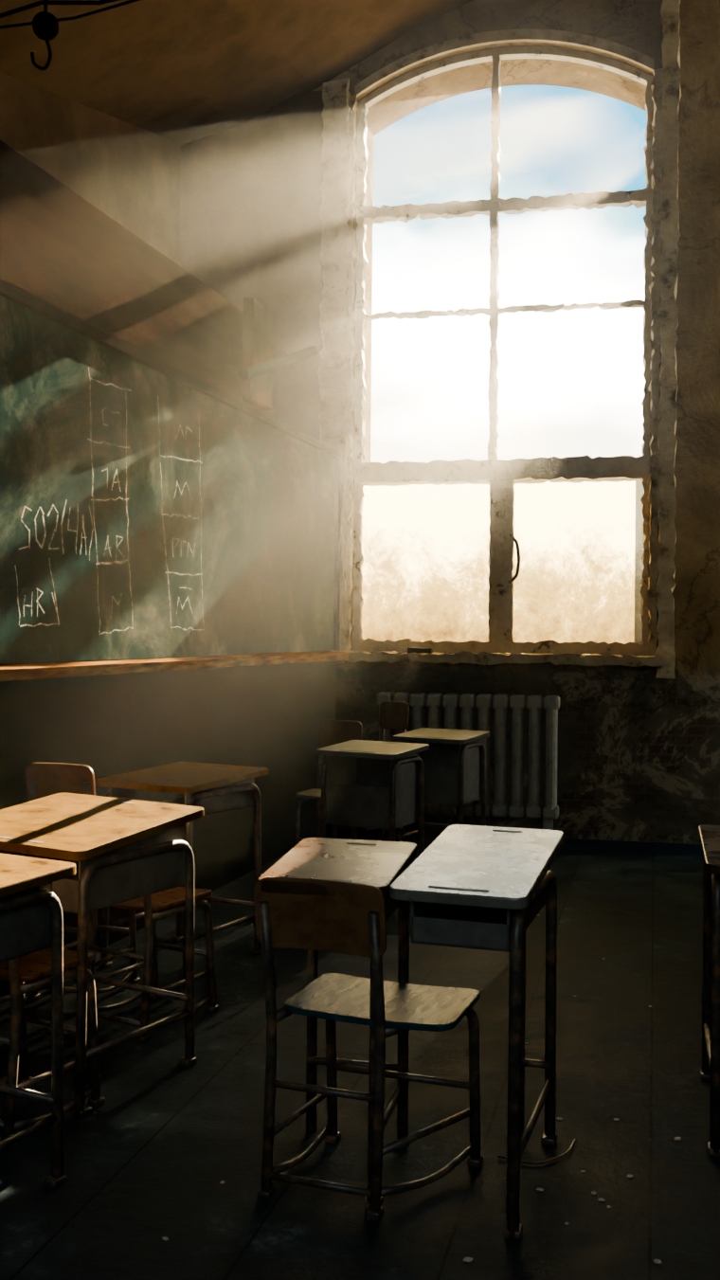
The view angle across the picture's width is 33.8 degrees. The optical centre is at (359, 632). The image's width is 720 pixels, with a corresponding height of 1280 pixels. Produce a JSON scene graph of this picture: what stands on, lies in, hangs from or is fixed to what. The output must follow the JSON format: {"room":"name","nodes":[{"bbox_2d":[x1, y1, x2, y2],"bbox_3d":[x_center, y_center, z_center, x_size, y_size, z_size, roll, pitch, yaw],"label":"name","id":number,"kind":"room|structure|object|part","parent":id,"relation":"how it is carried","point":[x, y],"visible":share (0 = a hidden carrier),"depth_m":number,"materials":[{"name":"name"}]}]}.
{"room":"classroom","nodes":[
{"label":"classroom","id":0,"kind":"room"},
{"bbox_2d":[0,72,180,265],"bbox_3d":[-2.800,-2.005,3.200,0.172,6.600,11.300,0,0,16],"label":"wall","id":1,"kind":"structure","parent":0,"point":[130,172],"depth_m":7.16,"materials":[{"name":"brown paint"}]},
{"bbox_2d":[0,650,336,997],"bbox_3d":[-1.701,0.055,2.939,0.143,2.500,10.620,0,0,16],"label":"wall partition","id":2,"kind":"structure","parent":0,"point":[269,716],"depth_m":5.83,"materials":[{"name":"paint"}]},
{"bbox_2d":[0,279,349,681],"bbox_3d":[-1.016,-0.525,4.783,0.146,1.388,6.623,0,0,16],"label":"blackboard","id":3,"kind":"object","parent":2,"relation":"attached to","point":[148,510],"visible":1,"depth_m":5.17,"materials":[{"name":"green wood"}]},
{"bbox_2d":[238,297,317,411],"bbox_3d":[-0.466,-1.487,6.489,0.145,0.544,1.058,0,0,16],"label":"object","id":4,"kind":"object","parent":3,"relation":"on","point":[259,363],"visible":1,"depth_m":6.29,"materials":[{"name":"brown wood"}]},
{"bbox_2d":[179,109,270,414],"bbox_3d":[-1.025,-1.139,8.173,0.815,4.900,0.021,0,0,12],"label":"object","id":5,"kind":"structure","parent":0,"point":[225,175],"depth_m":8.14,"materials":[{"name":"brown paint"}]},
{"bbox_2d":[0,0,472,145],"bbox_3d":[-0.465,-3.699,2.752,5.285,2.370,11.227,1,0,16],"label":"ceiling","id":6,"kind":"structure","parent":0,"point":[183,72],"depth_m":7.04,"materials":[{"name":"paint"}]},
{"bbox_2d":[0,0,140,70],"bbox_3d":[-0.976,-2.459,4.013,0.846,1.120,0.145,0,0,11],"label":"hook","id":7,"kind":"object","parent":6,"relation":"hanging from","point":[45,25],"visible":1,"depth_m":4.00,"materials":[{"name":"black metal"}]},
{"bbox_2d":[268,90,324,441],"bbox_3d":[-0.432,-2.318,8.034,0.392,2.675,0.055,1,0,12],"label":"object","id":8,"kind":"structure","parent":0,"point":[296,141],"depth_m":8.01,"materials":[{"name":"brown paint"}]},
{"bbox_2d":[0,828,719,1279],"bbox_3d":[-0.012,1.370,3.100,10.000,0.100,12.200,1,0,0],"label":"floor","id":9,"kind":"structure","parent":0,"point":[149,1163],"depth_m":3.18,"materials":[{"name":"black concrete"}]},
{"bbox_2d":[0,853,75,1189],"bbox_3d":[-1.056,0.931,2.770,0.600,0.760,0.500,0,0,28],"label":"school desk","id":10,"kind":"object","parent":9,"relation":"on","point":[31,918],"visible":1,"depth_m":2.81,"materials":[{"name":"brown wood"}]},
{"bbox_2d":[0,946,105,1150],"bbox_3d":[-0.939,0.952,3.222,0.330,0.722,0.382,0,0,31],"label":"chair","id":11,"kind":"object","parent":9,"relation":"on","point":[34,968],"visible":0.59,"depth_m":3.17,"materials":[{"name":"brown wood"}]},
{"bbox_3d":[-0.898,0.981,3.019,0.032,0.664,0.078,1,0,31],"label":"leg","id":12,"kind":"part","parent":11,"relation":"part of","materials":[{"name":"metal"}]},
{"bbox_3d":[-1.042,1.109,3.325,0.032,0.406,0.310,1,0,31],"label":"leg","id":13,"kind":"part","parent":11,"relation":"part of","materials":[{"name":"metal"}]},
{"bbox_3d":[-0.928,0.896,3.240,0.320,0.024,0.280,1,0,31],"label":"seat","id":14,"kind":"part","parent":11,"relation":"part of","materials":[{"name":"brown wood"}]},
{"bbox_3d":[-0.802,1.111,3.181,0.032,0.406,0.310,1,0,31],"label":"leg","id":15,"kind":"part","parent":11,"relation":"part of","materials":[{"name":"metal"}]},
{"bbox_2d":[25,762,140,1001],"bbox_3d":[-1.005,0.886,4.320,0.280,0.852,0.363,0,0,20],"label":"chair","id":16,"kind":"object","parent":9,"relation":"on","point":[43,780],"visible":0.32,"depth_m":4.20,"materials":[{"name":"brown wood"}]},
{"bbox_3d":[-1.162,0.914,4.226,0.032,0.793,0.079,1,0,20],"label":"leg","id":17,"kind":"part","parent":16,"relation":"part of","materials":[{"name":"metal"}]},
{"bbox_3d":[-1.052,0.546,4.184,0.280,0.171,0.052,1,0,20],"label":"backrest","id":18,"kind":"part","parent":16,"relation":"part of","materials":[{"name":"brown wood"}]},
{"bbox_3d":[-1.103,1.099,4.393,0.032,0.426,0.290,0,0,20],"label":"leg","id":19,"kind":"part","parent":16,"relation":"part of","materials":[{"name":"metal"}]},
{"bbox_3d":[-0.946,0.916,4.147,0.032,0.793,0.079,0,0,20],"label":"leg","id":20,"kind":"part","parent":16,"relation":"part of","materials":[{"name":"metal"}]},
{"bbox_3d":[-0.886,1.100,4.315,0.032,0.426,0.290,0,0,20],"label":"leg","id":21,"kind":"part","parent":16,"relation":"part of","materials":[{"name":"metal"}]},
{"bbox_2d":[0,793,204,1117],"bbox_3d":[-0.877,0.923,3.566,0.620,0.780,0.552,0,0,31],"label":"school desk","id":22,"kind":"object","parent":9,"relation":"on","point":[121,850],"visible":0.91,"depth_m":3.46,"materials":[{"name":"brown wood"}]},
{"bbox_3d":[-0.638,0.968,3.421,0.036,0.694,0.498,1,0,31],"label":"leg frame","id":23,"kind":"part","parent":22,"relation":"part of","materials":[{"name":"metal"}]},
{"bbox_2d":[86,886,218,1043],"bbox_3d":[-0.719,0.944,4.022,0.310,0.742,0.423,1,0,31],"label":"chair","id":24,"kind":"object","parent":9,"relation":"on","point":[171,901],"visible":0.48,"depth_m":3.96,"materials":[{"name":"brown wood"}]},
{"bbox_3d":[-0.919,0.971,3.941,0.032,0.684,0.079,1,0,31],"label":"leg","id":25,"kind":"part","parent":24,"relation":"part of","materials":[{"name":"metal"}]},
{"bbox_3d":[-0.697,0.973,3.807,0.032,0.684,0.078,1,0,31],"label":"leg","id":26,"kind":"part","parent":24,"relation":"part of","materials":[{"name":"metal"}]},
{"bbox_3d":[-0.708,0.898,4.040,0.300,0.024,0.320,1,0,31],"label":"seat","id":27,"kind":"part","parent":24,"relation":"part of","materials":[{"name":"brown wood"}]},
{"bbox_2d":[95,761,268,980],"bbox_3d":[-0.708,0.934,4.750,0.460,0.760,0.561,0,0,29],"label":"school desk","id":28,"kind":"object","parent":9,"relation":"on","point":[214,787],"visible":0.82,"depth_m":4.71,"materials":[{"name":"brown wood"}]},
{"bbox_3d":[-0.883,0.958,4.847,0.036,0.709,0.507,0,0,29],"label":"leg frame","id":29,"kind":"part","parent":28,"relation":"part of","materials":[{"name":"metal"}]},
{"bbox_3d":[-0.533,0.961,4.653,0.036,0.709,0.507,0,0,29],"label":"leg frame","id":30,"kind":"part","parent":28,"relation":"part of","materials":[{"name":"metal"}]},
{"bbox_2d":[294,720,362,846],"bbox_3d":[-0.179,0.904,6.500,0.270,0.832,0.363,0,0,24],"label":"chair","id":31,"kind":"object","parent":9,"relation":"on","point":[331,732],"visible":0.34,"depth_m":6.61,"materials":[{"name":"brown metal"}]},
{"bbox_3d":[-0.296,1.105,6.511,0.032,0.426,0.290,1,0,24],"label":"leg","id":32,"kind":"part","parent":31,"relation":"part of","materials":[{"name":"metal"}]},
{"bbox_3d":[-0.188,0.883,6.480,0.260,0.024,0.260,1,0,24],"label":"seat","id":33,"kind":"part","parent":31,"relation":"part of","materials":[{"name":"brown wood"}]},
{"bbox_3d":[-0.222,0.932,6.674,0.032,0.773,0.079,1,0,24],"label":"leg","id":34,"kind":"part","parent":31,"relation":"part of","materials":[{"name":"metal"}]},
{"bbox_3d":[-0.095,1.107,6.422,0.032,0.426,0.290,1,0,24],"label":"leg","id":35,"kind":"part","parent":31,"relation":"part of","materials":[{"name":"metal"}]},
{"bbox_3d":[-0.118,0.574,6.631,0.270,0.171,0.052,1,0,24],"label":"backrest","id":36,"kind":"part","parent":31,"relation":"part of","materials":[{"name":"brown wood"}]},
{"bbox_2d":[257,837,417,1209],"bbox_3d":[-0.048,0.932,2.916,0.310,0.775,0.431,0,0,13],"label":"school desk","id":37,"kind":"object","parent":9,"relation":"on","point":[377,863],"visible":0.59,"depth_m":2.97,"materials":[{"name":"brown laminate"}]},
{"bbox_3d":[-0.126,0.969,3.133,0.028,0.700,0.028,0,0,13],"label":"leg frame","id":38,"kind":"part","parent":37,"relation":"part of","materials":[{"name":"metal"}]},
{"bbox_3d":[0.073,0.964,2.887,0.036,0.714,0.378,0,0,13],"label":"leg frame","id":39,"kind":"part","parent":37,"relation":"part of","materials":[{"name":"metal"}]},
{"bbox_2d":[253,876,483,1221],"bbox_3d":[0.031,0.943,2.847,0.460,0.756,0.403,0,0,20],"label":"chair","id":40,"kind":"object","parent":9,"relation":"on","point":[351,919],"visible":1,"depth_m":2.75,"materials":[{"name":"brown wood"}]},
{"bbox_3d":[-0.218,0.970,2.765,0.032,0.699,0.079,0,0,20],"label":"leg","id":41,"kind":"part","parent":40,"relation":"part of","materials":[{"name":"metal"}]},
{"bbox_3d":[-0.089,0.649,2.716,0.320,0.171,0.052,1,0,20],"label":"backrest","id":42,"kind":"part","parent":40,"relation":"part of","materials":[{"name":"brown wood"}]},
{"bbox_3d":[0.036,0.972,2.672,0.032,0.699,0.079,0,0,20],"label":"leg","id":43,"kind":"part","parent":40,"relation":"part of","materials":[{"name":"metal"}]},
{"bbox_3d":[0.057,0.890,2.860,0.420,0.024,0.300,0,0,20],"label":"seat","id":44,"kind":"part","parent":40,"relation":"part of","materials":[{"name":"brown wood"}]},
{"bbox_3d":[0.179,1.112,2.829,0.045,0.421,0.366,0,0,44],"label":"leg","id":45,"kind":"part","parent":40,"relation":"part of","materials":[{"name":"metal"}]},
{"bbox_2d":[316,739,429,857],"bbox_3d":[0.062,0.941,5.931,0.450,0.760,0.401,0,0,29],"label":"school desk","id":46,"kind":"object","parent":9,"relation":"on","point":[369,784],"visible":0.73,"depth_m":5.87,"materials":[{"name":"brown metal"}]},
{"bbox_3d":[-0.109,0.965,6.024,0.036,0.709,0.348,0,0,29],"label":"leg frame","id":47,"kind":"part","parent":46,"relation":"part of","materials":[{"name":"metal"}]},
{"bbox_3d":[0.232,0.968,5.835,0.036,0.709,0.347,0,0,29],"label":"leg frame","id":48,"kind":"part","parent":46,"relation":"part of","materials":[{"name":"metal"}]},
{"bbox_2d":[362,701,409,842],"bbox_3d":[0.151,0.872,7.160,0.190,0.902,0.323,0,0,24],"label":"chair","id":49,"kind":"object","parent":9,"relation":"on","point":[393,714],"visible":0.27,"depth_m":7.25,"materials":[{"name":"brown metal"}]},
{"bbox_3d":[0.070,1.109,7.155,0.032,0.426,0.250,1,0,24],"label":"leg","id":50,"kind":"part","parent":49,"relation":"part of","materials":[{"name":"metal"}]},
{"bbox_3d":[0.136,0.901,7.299,0.032,0.843,0.080,1,0,24],"label":"leg","id":51,"kind":"part","parent":49,"relation":"part of","materials":[{"name":"metal"}]},
{"bbox_3d":[0.198,1.110,7.098,0.032,0.426,0.250,1,0,24],"label":"leg","id":52,"kind":"part","parent":49,"relation":"part of","materials":[{"name":"metal"}]},
{"bbox_3d":[0.205,0.506,7.273,0.190,0.170,0.051,1,0,24],"label":"backrest","id":53,"kind":"part","parent":49,"relation":"part of","materials":[{"name":"brown wood"}]},
{"bbox_3d":[0.264,0.902,7.242,0.032,0.843,0.080,1,0,24],"label":"leg","id":54,"kind":"part","parent":49,"relation":"part of","materials":[{"name":"metal"}]},
{"bbox_2d":[392,727,489,850],"bbox_3d":[0.462,0.944,6.751,0.450,0.760,0.401,0,0,29],"label":"school desk","id":55,"kind":"object","parent":9,"relation":"on","point":[454,763],"visible":0.55,"depth_m":6.66,"materials":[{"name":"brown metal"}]},
{"bbox_3d":[0.291,0.969,6.844,0.036,0.709,0.348,0,0,29],"label":"leg frame","id":56,"kind":"part","parent":55,"relation":"part of","materials":[{"name":"metal"}]},
{"bbox_3d":[0.632,0.971,6.655,0.036,0.709,0.347,0,0,29],"label":"leg frame","id":57,"kind":"part","parent":55,"relation":"part of","materials":[{"name":"metal"}]},
{"bbox_2d":[377,691,559,833],"bbox_3d":[0.694,0.861,7.673,1.180,0.930,0.146,1,0,12],"label":"radiator","id":58,"kind":"object","parent":9,"relation":"on","point":[434,701],"visible":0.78,"depth_m":7.56,"materials":[{"name":"metal"}]},
{"bbox_2d":[463,1257,473,1261],"bbox_3d":[0.228,1.319,2.492,0.020,0.006,0.016,0,0,19],"label":"flake","id":59,"kind":"object","parent":9,"relation":"on","point":[466,1259],"visible":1,"depth_m":2.49,"materials":[{"name":"grey paint"}]},
{"bbox_2d":[389,824,564,1240],"bbox_3d":[0.297,0.920,2.881,0.315,0.805,0.602,1,0,18],"label":"school desk","id":60,"kind":"object","parent":9,"relation":"on","point":[476,887],"visible":1,"depth_m":2.75,"materials":[{"name":"grey laminate"}]},
{"bbox_3d":[0.423,0.971,3.133,0.028,0.705,0.028,1,0,18],"label":"leg frame","id":61,"kind":"part","parent":60,"relation":"part of","materials":[{"name":"metal"}]},
{"bbox_3d":[0.418,0.965,2.841,0.036,0.719,0.548,1,0,18],"label":"leg frame","id":62,"kind":"part","parent":60,"relation":"part of","materials":[{"name":"metal"}]},
{"bbox_2d":[498,1138,576,1164],"bbox_3d":[0.470,1.318,2.995,0.237,0.006,0.081,0,0,-26],"label":"wire","id":63,"kind":"object","parent":9,"relation":"on","point":[574,1140],"visible":0.91,"depth_m":2.97,"materials":[{"name":"metal"}]},
{"bbox_2d":[653,1258,662,1263],"bbox_3d":[0.626,1.323,2.493,0.014,0.005,0.017,0,0,-9],"label":"flake","id":64,"kind":"object","parent":9,"relation":"on","point":[656,1260],"visible":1,"depth_m":2.49,"materials":[{"name":"grey paint"}]},
{"bbox_2d":[698,824,719,1156],"bbox_3d":[1.212,0.955,3.220,0.550,0.751,0.620,1,0,14],"label":"school desk","id":65,"kind":"object","parent":9,"relation":"on","point":[709,836],"visible":1,"depth_m":3.02,"materials":[{"name":"brown laminate"}]},
{"bbox_2d":[312,0,719,844],"bbox_3d":[1.071,-1.921,8.056,5.050,6.700,0.620,1,0,12],"label":"wall","id":66,"kind":"structure","parent":0,"point":[639,751],"depth_m":7.59,"materials":[{"name":"paint"}]},
{"bbox_2d":[317,0,681,679],"bbox_3d":[0.873,-1.946,7.745,2.356,4.464,0.083,1,0,12],"label":"trim","id":67,"kind":"structure","parent":66,"relation":"attached to","point":[337,212],"depth_m":7.61,"materials":[{"name":"beige paint"}]},
{"bbox_2d":[328,649,672,667],"bbox_3d":[0.876,0.166,7.746,2.250,0.094,0.271,1,0,12],"label":"windowsill","id":68,"kind":"structure","parent":66,"relation":"attached to","point":[483,658],"depth_m":7.61,"materials":[{"name":"beige paint"}]},
{"bbox_2d":[407,647,432,653],"bbox_3d":[0.396,0.117,7.771,0.165,0.041,0.052,0,0,12],"label":"box","id":69,"kind":"object","parent":68,"relation":"on","point":[409,649],"visible":1,"depth_m":7.75,"materials":[{"name":"black"}]},
{"bbox_2d":[352,46,653,655],"bbox_3d":[0.921,-1.859,7.815,1.985,4.025,0.184,1,0,12],"label":"window","id":70,"kind":"structure","parent":66,"relation":"in","point":[548,555],"depth_m":7.83,"materials":[{"name":"clear glass"}]},
{"bbox_3d":[0.441,-0.479,7.967,0.880,1.075,0.001,1,0,12],"label":"pane","id":71,"kind":"part","parent":70,"relation":"part of","materials":[{"name":"glass"}]},
{"bbox_3d":[1.011,-0.486,7.740,0.025,0.328,0.103,0,0,-36],"label":"handle","id":72,"kind":"part","parent":70,"relation":"part of","materials":[{"name":"black metal"}]},
{"bbox_3d":[1.423,-0.470,7.758,0.838,1.075,0.001,1,0,12],"label":"pane","id":73,"kind":"part","parent":70,"relation":"part of","materials":[{"name":"glass"}]},
{"bbox_3d":[-0.183,-1.982,-2.200,8.800,6.600,0.200,0,0,0],"label":"wall","id":74,"kind":"structure","parent":0,"visible":0},
{"bbox_2d":[0,139,254,407],"bbox_3d":[-1.902,-1.474,2.147,0.172,0.485,8.980,0,0,16],"label":"wall panel","id":75,"kind":"object","parent":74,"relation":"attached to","point":[57,247],"visible":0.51,"depth_m":4.85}
]}

